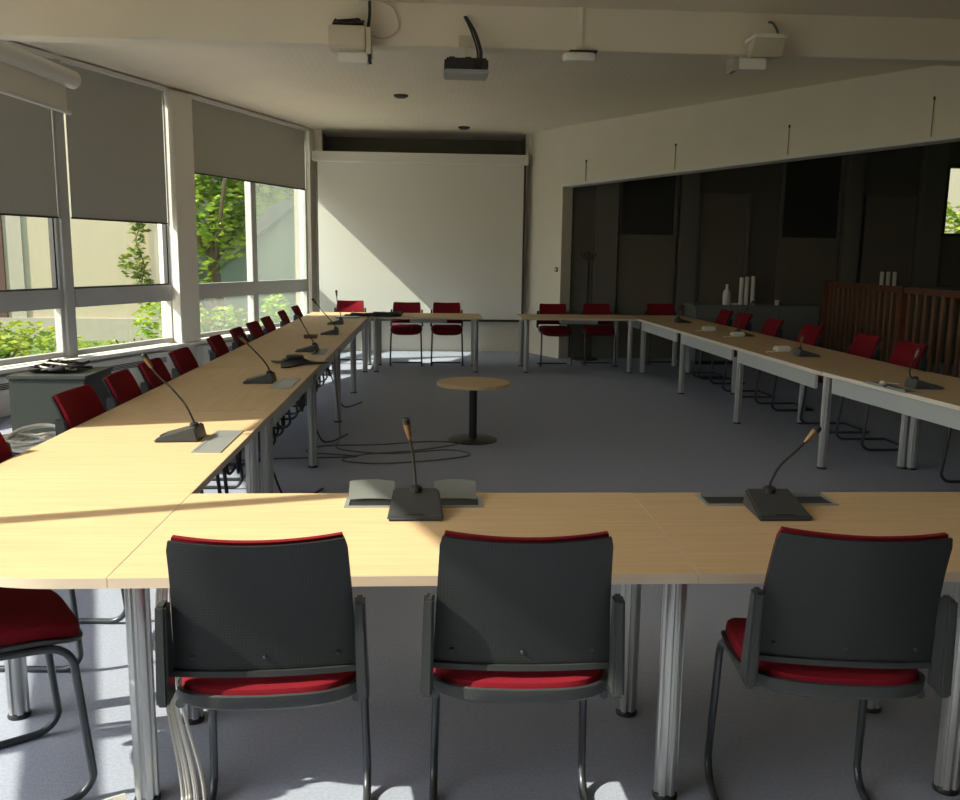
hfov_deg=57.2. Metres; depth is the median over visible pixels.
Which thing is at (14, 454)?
cable coil
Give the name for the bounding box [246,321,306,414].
chair
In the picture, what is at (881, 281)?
cardboard tube
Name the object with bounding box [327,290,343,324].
desk microphone
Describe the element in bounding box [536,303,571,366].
chair
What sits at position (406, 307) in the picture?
chair
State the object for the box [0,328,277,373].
trim
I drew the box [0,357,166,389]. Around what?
grille
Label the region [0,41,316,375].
wall
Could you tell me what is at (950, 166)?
window
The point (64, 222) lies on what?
pillar
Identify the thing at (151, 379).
chair
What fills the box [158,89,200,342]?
pillar
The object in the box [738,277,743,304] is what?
cardboard tube
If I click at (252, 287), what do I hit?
window
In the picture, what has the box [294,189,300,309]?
pillar
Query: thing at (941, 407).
meeting table
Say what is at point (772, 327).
chair
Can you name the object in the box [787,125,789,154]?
hanging wire
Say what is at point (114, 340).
shrub
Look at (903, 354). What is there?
chair
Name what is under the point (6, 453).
chair
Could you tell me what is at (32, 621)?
chair
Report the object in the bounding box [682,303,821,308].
countertop
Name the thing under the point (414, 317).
meeting table
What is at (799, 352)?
desk microphone
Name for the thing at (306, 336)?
box
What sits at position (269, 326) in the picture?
chair
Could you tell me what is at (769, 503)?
desk microphone
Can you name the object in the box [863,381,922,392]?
port
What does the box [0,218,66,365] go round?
window
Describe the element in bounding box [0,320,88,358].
shrub
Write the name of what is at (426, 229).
projection screen
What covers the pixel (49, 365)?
pile
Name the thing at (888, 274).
cardboard tube
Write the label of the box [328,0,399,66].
projector
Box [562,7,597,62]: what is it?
ceiling sensor
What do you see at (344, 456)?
cable
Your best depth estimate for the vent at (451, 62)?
6.40 m
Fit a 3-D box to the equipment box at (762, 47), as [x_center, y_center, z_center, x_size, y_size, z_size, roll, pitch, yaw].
[2.112,-2.723,6.755,0.420,0.434,0.307,0,9,-3]
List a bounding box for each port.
[191,430,243,452]
[270,378,300,388]
[311,349,331,354]
[334,316,359,318]
[344,479,483,507]
[695,492,838,505]
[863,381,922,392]
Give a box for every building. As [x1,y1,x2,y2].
[0,114,229,340]
[230,183,293,254]
[945,169,959,232]
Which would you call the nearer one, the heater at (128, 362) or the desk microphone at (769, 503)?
the desk microphone at (769, 503)
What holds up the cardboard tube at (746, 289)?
on the counter at (794, 316)
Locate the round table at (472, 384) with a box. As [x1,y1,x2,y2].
[437,377,509,444]
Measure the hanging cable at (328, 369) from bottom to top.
0.711 m
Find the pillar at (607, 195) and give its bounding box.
[590,182,619,358]
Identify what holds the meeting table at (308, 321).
on the floor
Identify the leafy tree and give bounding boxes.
[194,174,293,330]
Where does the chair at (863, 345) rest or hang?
on the floor
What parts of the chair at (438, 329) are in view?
leg, seat, backrest, leg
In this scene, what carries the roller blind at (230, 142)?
attached to the wall at (311, 215)
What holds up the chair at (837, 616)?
on the floor
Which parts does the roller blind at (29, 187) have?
head rail, rail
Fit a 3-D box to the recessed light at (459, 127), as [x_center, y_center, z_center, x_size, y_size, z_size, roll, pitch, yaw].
[-0.239,-4.070,13.172,0.180,0.034,0.180,0,9,-3]
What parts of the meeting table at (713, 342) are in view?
leg, leg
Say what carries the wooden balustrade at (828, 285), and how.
on the floor
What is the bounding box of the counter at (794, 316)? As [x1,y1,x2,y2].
[682,303,821,364]
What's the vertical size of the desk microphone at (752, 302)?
0.376 m
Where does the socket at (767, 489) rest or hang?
attached to the desk microphone at (769, 503)
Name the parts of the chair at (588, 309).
leg, backrest, seat, leg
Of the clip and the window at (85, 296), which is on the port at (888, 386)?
the clip
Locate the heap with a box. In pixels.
[343,311,403,316]
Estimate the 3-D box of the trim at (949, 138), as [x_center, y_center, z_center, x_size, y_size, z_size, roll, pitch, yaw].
[5.153,-2.474,7.946,0.240,0.393,13.000,-6,12,-36]
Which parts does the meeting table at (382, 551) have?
leg, leg, leg, leg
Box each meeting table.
[0,412,272,720]
[107,367,316,492]
[107,493,697,799]
[200,343,340,467]
[249,327,356,422]
[282,316,367,392]
[305,312,371,371]
[369,313,482,372]
[516,314,636,372]
[626,315,698,373]
[631,492,959,796]
[639,319,746,394]
[678,330,816,423]
[735,347,923,469]
[822,371,959,469]
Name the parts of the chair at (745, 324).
leg, leg, backrest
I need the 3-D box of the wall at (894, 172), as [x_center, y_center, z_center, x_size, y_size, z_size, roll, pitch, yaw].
[4.997,-2.362,13.704,7.650,3.440,0.200,0,9,-3]
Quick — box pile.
[29,359,92,371]
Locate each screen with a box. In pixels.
[0,40,80,114]
[312,151,528,321]
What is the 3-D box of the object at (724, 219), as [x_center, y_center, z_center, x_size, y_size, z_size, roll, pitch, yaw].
[3.711,-1.892,13.575,0.805,2.520,0.060,0,9,-3]
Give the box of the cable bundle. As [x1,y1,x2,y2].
[155,588,206,799]
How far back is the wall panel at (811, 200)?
13.53 m
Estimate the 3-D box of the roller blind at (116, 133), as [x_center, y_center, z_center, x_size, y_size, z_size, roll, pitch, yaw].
[-3.903,-2.735,9.582,0.073,1.563,1.581,4,10,17]
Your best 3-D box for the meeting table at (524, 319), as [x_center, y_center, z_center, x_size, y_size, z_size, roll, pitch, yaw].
[1.300,-0.787,12.157,1.544,0.735,0.804,0,9,-3]
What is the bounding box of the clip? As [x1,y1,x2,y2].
[879,381,898,384]
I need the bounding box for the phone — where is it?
[271,354,328,367]
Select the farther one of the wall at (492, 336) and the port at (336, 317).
the wall at (492, 336)
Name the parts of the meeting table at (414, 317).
leg, leg, leg, leg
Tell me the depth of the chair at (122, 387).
4.88 m
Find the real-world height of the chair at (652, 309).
0.874 m
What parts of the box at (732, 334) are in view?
casing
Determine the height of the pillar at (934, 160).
3.440 m
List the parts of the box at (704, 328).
casing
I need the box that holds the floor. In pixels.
[0,350,959,799]
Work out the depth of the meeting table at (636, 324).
11.91 m
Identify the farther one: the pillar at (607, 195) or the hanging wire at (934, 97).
the pillar at (607, 195)
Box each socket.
[190,422,198,427]
[410,484,421,493]
[763,485,775,493]
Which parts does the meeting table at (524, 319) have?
leg, leg, leg, leg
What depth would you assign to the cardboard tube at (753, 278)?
12.98 m
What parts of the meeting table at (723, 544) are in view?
leg, leg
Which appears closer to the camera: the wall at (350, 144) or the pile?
the pile
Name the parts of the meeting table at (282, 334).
leg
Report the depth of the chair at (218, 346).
7.09 m
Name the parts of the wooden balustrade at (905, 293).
post, rail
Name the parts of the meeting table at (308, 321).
leg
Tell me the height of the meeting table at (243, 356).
0.735 m
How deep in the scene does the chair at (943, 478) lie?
6.16 m
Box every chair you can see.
[0,432,124,671]
[0,587,97,799]
[51,385,105,435]
[102,369,221,493]
[136,358,243,493]
[155,532,370,799]
[168,347,259,480]
[206,334,283,448]
[229,327,298,428]
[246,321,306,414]
[260,316,317,392]
[277,310,327,387]
[291,305,332,375]
[334,300,365,360]
[389,302,422,365]
[420,530,624,799]
[430,302,462,366]
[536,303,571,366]
[580,303,615,366]
[644,304,679,365]
[686,309,732,377]
[698,312,752,383]
[704,526,957,799]
[722,318,783,397]
[754,324,823,410]
[799,333,882,433]
[835,341,928,450]
[939,427,959,482]
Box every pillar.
[51,59,77,357]
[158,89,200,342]
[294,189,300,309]
[525,126,572,358]
[590,182,619,358]
[675,172,700,358]
[832,153,866,351]
[911,143,949,286]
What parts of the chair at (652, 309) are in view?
leg, backrest, leg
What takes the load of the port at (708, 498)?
on the meeting table at (723, 544)
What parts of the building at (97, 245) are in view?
brick panel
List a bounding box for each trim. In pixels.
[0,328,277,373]
[562,133,959,187]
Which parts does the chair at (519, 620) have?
leg, seat, trim, backrest, leg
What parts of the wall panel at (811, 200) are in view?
frame, dark pane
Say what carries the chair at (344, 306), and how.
on the floor
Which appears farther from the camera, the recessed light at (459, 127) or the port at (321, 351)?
the recessed light at (459, 127)
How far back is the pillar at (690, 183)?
13.36 m
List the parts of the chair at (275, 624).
leg, backrest, trim, seat, leg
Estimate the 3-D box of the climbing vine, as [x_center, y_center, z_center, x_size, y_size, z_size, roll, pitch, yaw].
[-7.490,-4.163,19.029,0.819,4.463,0.355,0,9,-3]
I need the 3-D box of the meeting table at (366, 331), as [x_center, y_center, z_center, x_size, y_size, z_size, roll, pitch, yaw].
[-1.911,-0.799,11.970,0.836,0.735,0.858,0,9,-3]
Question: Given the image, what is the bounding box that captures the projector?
[443,16,488,80]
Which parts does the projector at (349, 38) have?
casing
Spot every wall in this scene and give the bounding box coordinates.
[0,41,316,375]
[313,130,527,351]
[323,133,525,154]
[563,66,959,183]
[568,141,959,359]
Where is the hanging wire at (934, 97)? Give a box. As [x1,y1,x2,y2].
[930,96,935,136]
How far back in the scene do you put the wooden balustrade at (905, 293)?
9.47 m
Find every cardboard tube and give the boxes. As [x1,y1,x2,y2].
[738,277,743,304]
[743,277,748,304]
[750,276,755,304]
[879,272,883,284]
[885,272,890,285]
[892,272,896,285]
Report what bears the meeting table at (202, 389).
on the floor
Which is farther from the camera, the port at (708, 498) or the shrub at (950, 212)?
the shrub at (950, 212)
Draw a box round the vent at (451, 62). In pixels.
[448,59,468,66]
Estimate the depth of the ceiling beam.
6.78 m
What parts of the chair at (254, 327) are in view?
backrest, leg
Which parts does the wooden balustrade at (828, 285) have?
post, rail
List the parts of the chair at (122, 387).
backrest, leg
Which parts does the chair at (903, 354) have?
leg, leg, backrest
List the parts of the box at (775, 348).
casing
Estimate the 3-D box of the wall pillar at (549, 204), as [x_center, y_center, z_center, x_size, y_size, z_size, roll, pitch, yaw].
[1.052,-2.424,13.764,0.301,3.440,1.138,-3,10,-22]
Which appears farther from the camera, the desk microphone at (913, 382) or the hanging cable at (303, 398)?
the hanging cable at (303, 398)
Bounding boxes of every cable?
[226,415,322,492]
[242,354,470,463]
[296,375,347,442]
[317,362,362,407]
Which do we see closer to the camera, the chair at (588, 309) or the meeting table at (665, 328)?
the meeting table at (665, 328)
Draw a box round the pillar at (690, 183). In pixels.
[675,172,700,358]
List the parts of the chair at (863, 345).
leg, leg, backrest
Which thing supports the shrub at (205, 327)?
on the ground
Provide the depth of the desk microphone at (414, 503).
2.77 m
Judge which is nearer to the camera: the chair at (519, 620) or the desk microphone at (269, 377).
the chair at (519, 620)
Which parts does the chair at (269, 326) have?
backrest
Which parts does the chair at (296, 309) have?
backrest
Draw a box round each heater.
[0,351,171,416]
[196,340,233,366]
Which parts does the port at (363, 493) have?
port frame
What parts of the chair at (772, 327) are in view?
leg, leg, backrest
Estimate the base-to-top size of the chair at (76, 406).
0.874 m
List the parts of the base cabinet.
panel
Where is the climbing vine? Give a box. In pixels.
[117,222,153,310]
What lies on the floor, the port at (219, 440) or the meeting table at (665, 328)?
the meeting table at (665, 328)
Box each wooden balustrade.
[820,280,899,362]
[893,286,959,377]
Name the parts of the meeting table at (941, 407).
leg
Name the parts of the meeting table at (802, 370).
leg, leg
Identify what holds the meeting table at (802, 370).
on the floor
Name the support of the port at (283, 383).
on the meeting table at (202, 389)
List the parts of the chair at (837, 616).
leg, seat, trim, backrest, leg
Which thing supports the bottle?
on the counter at (794, 316)
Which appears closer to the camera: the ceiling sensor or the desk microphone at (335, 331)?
the ceiling sensor
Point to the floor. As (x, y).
(591, 427)
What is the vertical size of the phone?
0.071 m
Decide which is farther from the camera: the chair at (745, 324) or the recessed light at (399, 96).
the chair at (745, 324)
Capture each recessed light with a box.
[394,94,407,98]
[458,126,469,129]
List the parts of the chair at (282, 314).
backrest, leg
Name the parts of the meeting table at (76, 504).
leg, leg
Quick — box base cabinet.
[6,367,112,437]
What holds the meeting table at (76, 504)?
on the floor
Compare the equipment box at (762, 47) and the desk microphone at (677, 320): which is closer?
the equipment box at (762, 47)
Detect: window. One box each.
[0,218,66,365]
[60,62,173,354]
[199,181,308,337]
[941,164,959,236]
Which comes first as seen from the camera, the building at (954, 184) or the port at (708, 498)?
the port at (708, 498)
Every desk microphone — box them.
[141,353,205,442]
[238,335,276,383]
[295,313,318,351]
[311,298,339,334]
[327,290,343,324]
[387,417,443,520]
[674,309,691,322]
[734,301,754,336]
[743,425,821,520]
[793,334,820,356]
[904,347,943,389]
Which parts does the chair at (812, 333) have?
leg, leg, backrest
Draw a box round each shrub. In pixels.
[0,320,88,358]
[52,338,134,351]
[131,301,247,339]
[259,294,290,324]
[945,202,959,233]
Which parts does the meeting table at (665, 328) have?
leg, leg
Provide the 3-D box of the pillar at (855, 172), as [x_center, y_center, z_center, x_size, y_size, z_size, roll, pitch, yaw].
[5.700,-2.332,13.576,0.256,3.440,0.140,0,9,-3]
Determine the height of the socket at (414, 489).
0.022 m
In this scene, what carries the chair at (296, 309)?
on the floor
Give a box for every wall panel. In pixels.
[615,175,679,357]
[774,155,845,348]
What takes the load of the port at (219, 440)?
on the meeting table at (76, 504)
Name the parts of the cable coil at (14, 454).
cable coil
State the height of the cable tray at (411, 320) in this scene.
0.068 m
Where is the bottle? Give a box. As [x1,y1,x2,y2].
[722,284,730,304]
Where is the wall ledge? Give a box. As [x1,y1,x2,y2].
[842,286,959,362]
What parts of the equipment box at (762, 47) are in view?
casing, lid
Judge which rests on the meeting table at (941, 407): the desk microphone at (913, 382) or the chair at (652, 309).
the desk microphone at (913, 382)
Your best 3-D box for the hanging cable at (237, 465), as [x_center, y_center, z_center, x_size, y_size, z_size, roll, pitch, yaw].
[-1.199,0.333,5.213,0.399,0.710,1.114,0,9,-3]
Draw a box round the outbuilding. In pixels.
[199,206,295,328]
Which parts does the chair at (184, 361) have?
backrest, leg, leg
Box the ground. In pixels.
[0,340,133,358]
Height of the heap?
0.052 m
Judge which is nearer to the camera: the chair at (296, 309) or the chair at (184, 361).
the chair at (184, 361)
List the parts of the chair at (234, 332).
backrest, leg, leg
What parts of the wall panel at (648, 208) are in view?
dark pane, frame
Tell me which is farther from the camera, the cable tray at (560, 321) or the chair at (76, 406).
the cable tray at (560, 321)
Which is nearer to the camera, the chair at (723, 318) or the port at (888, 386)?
the port at (888, 386)
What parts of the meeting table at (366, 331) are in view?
leg, leg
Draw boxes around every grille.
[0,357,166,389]
[286,354,303,358]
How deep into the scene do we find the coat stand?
13.26 m
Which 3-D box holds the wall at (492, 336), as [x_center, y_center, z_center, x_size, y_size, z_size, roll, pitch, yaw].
[-0.915,-2.505,14.101,3.450,3.440,0.140,0,9,-3]
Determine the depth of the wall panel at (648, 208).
13.43 m
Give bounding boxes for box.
[304,334,317,338]
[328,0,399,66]
[695,326,715,330]
[723,332,744,337]
[726,21,787,74]
[766,346,790,352]
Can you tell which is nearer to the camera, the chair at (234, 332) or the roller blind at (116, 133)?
the chair at (234, 332)
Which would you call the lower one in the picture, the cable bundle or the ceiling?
the cable bundle
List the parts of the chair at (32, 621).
leg, seat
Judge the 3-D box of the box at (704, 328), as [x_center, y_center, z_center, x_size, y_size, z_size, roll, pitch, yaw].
[2.525,-0.803,9.932,0.302,0.051,0.100,-4,10,-26]
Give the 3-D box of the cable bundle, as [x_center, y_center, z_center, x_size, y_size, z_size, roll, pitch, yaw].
[-0.817,0.797,2.411,0.106,0.707,0.343,-3,10,-23]
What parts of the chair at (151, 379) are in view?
backrest, leg, leg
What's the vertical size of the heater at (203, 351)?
0.370 m
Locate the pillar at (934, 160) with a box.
[911,143,949,286]
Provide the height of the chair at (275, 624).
0.936 m
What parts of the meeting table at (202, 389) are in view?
leg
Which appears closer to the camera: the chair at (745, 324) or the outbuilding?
the chair at (745, 324)
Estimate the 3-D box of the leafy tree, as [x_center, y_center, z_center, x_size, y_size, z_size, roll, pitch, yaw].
[-4.830,-3.637,17.739,3.556,5.311,1.901,0,9,-3]
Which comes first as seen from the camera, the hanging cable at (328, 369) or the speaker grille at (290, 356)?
the speaker grille at (290, 356)
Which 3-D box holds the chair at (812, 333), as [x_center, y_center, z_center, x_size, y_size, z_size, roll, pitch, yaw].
[3.246,-0.350,9.215,0.565,0.874,0.474,0,9,-5]
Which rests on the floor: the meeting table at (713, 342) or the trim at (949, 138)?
the meeting table at (713, 342)
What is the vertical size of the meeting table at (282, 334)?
0.735 m
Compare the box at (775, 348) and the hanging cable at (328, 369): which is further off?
the hanging cable at (328, 369)
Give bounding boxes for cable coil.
[2,423,55,456]
[104,793,127,799]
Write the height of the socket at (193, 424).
0.022 m
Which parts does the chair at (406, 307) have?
leg, seat, backrest, leg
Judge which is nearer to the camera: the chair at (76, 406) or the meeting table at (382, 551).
the meeting table at (382, 551)
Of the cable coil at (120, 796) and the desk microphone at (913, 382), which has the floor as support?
the cable coil at (120, 796)
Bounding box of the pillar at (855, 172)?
[832,153,866,351]
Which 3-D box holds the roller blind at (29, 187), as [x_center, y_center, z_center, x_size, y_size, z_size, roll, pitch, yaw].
[-4.597,-2.384,7.397,0.073,1.568,2.756,4,10,17]
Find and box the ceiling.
[11,0,959,140]
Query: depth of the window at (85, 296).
10.00 m
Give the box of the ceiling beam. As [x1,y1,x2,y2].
[0,0,959,65]
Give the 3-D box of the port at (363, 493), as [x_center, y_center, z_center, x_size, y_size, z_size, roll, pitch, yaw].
[-0.216,0.306,2.894,0.450,0.064,0.124,0,9,-3]
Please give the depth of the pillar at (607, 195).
13.31 m
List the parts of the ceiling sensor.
plate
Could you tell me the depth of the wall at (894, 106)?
10.14 m
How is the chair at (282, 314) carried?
on the floor
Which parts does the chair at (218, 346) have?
backrest, leg, leg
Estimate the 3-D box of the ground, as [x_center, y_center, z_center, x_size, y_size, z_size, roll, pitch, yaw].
[-10.577,0.453,9.617,100.000,0.300,100.000,0,9,-3]
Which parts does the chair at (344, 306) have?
backrest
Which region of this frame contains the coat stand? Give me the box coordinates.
[572,252,597,360]
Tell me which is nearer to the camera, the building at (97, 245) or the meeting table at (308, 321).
the meeting table at (308, 321)
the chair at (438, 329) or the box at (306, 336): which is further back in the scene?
the chair at (438, 329)
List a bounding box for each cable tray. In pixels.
[410,319,446,322]
[559,320,597,323]
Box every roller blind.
[0,41,60,218]
[60,58,169,224]
[188,93,308,190]
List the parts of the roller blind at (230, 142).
head rail, rail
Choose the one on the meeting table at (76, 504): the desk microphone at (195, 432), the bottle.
the desk microphone at (195, 432)
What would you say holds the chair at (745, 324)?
on the floor
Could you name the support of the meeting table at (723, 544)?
on the floor
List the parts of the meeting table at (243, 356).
leg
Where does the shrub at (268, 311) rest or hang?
on the ground
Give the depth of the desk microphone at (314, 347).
7.28 m
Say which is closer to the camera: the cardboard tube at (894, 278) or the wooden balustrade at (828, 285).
the wooden balustrade at (828, 285)
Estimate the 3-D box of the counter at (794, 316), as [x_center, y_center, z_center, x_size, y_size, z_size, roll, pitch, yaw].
[4.045,-0.994,13.209,1.920,0.875,0.650,0,9,-3]
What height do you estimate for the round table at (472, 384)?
0.498 m
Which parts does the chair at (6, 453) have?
backrest, leg, leg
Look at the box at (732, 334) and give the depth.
9.23 m
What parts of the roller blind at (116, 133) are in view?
head rail, rail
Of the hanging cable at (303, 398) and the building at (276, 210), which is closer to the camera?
the hanging cable at (303, 398)
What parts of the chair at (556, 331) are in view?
leg, backrest, seat, leg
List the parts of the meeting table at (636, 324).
leg, leg, leg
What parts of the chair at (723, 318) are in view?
leg, leg, backrest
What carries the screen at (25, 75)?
hanging from the ceiling
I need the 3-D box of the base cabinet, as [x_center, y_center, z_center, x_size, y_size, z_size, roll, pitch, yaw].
[-2.874,0.158,6.093,0.510,0.722,0.520,0,9,-3]

